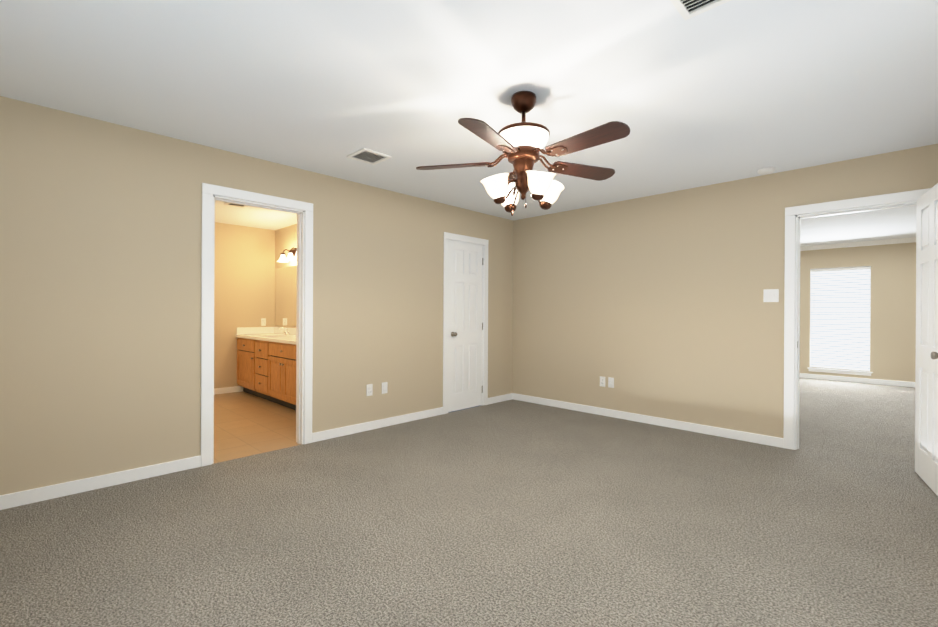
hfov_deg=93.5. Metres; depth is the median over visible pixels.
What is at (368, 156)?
ceiling vent
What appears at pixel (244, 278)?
wall
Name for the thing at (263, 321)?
outlet
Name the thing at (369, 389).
electrical outlet
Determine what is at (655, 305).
wall
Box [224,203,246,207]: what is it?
ceiling vent
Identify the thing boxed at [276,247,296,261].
sconce
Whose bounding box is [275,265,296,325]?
bathroom mirror
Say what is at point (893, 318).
wall
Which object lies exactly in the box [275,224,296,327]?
wall
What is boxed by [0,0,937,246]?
ceiling
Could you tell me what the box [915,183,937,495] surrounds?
bedroom door
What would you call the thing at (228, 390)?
baseboard
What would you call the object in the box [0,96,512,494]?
wall
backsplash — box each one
[236,327,271,334]
[272,327,295,334]
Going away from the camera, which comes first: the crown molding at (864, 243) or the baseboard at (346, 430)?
the baseboard at (346, 430)
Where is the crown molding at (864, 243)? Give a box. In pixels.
[800,237,915,250]
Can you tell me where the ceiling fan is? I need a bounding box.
[416,91,629,215]
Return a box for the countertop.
[240,335,295,342]
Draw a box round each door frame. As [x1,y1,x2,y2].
[201,183,312,466]
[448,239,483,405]
[783,188,930,449]
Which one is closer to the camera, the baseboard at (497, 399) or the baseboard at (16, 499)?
the baseboard at (16, 499)
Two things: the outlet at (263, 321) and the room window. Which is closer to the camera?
the outlet at (263, 321)
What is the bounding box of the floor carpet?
[0,378,937,626]
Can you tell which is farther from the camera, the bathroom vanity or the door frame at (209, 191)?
the bathroom vanity
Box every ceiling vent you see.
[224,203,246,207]
[347,148,391,164]
[670,0,730,19]
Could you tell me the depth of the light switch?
3.96 m
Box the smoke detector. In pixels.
[757,167,775,174]
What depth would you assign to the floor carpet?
2.37 m
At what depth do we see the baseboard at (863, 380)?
7.66 m
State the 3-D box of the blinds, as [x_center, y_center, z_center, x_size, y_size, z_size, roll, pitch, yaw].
[6.615,0.093,7.885,0.810,1.806,0.066,0,0,44]
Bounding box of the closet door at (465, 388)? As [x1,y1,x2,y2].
[448,241,482,411]
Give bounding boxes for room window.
[807,266,872,375]
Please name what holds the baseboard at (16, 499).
attached to the wall at (100, 287)
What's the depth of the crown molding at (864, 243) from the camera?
7.64 m
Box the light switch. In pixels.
[763,289,778,301]
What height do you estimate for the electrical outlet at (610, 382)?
0.116 m
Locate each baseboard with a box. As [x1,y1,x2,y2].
[0,455,200,509]
[214,386,242,394]
[312,407,442,442]
[488,393,512,404]
[513,393,782,447]
[800,373,914,386]
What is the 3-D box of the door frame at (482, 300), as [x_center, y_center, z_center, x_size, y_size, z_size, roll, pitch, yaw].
[-0.077,0.148,5.432,0.120,2.040,0.620,0,0,44]
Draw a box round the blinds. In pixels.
[810,267,869,370]
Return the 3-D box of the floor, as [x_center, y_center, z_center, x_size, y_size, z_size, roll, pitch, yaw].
[-2.761,1.205,4.951,3.270,0.099,2.590,0,0,44]
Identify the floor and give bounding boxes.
[214,391,301,462]
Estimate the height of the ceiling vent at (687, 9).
0.012 m
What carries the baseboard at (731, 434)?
attached to the wall at (655, 305)
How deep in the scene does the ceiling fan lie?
2.48 m
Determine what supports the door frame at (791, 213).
attached to the wall at (655, 305)
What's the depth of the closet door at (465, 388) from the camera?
5.38 m
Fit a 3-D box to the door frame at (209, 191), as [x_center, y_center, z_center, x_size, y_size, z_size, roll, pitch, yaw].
[-1.761,0.086,3.701,0.137,2.152,0.884,0,0,44]
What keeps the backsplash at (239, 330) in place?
attached to the wall at (244, 278)
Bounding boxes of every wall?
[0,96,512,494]
[214,222,274,388]
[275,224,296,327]
[512,144,937,437]
[800,242,915,381]
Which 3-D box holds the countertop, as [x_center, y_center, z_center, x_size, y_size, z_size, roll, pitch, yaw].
[-2.459,0.332,5.907,2.106,0.045,0.560,0,0,44]
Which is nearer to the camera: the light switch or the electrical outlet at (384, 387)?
the light switch
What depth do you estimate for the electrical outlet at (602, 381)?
5.10 m
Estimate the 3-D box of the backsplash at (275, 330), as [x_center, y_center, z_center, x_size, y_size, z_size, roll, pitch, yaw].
[-2.270,0.261,6.100,2.106,0.102,0.020,0,0,44]
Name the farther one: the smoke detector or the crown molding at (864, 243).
the crown molding at (864, 243)
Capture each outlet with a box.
[261,318,265,325]
[366,384,372,395]
[382,382,387,393]
[600,376,604,386]
[608,377,613,387]
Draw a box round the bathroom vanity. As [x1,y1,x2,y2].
[236,335,295,409]

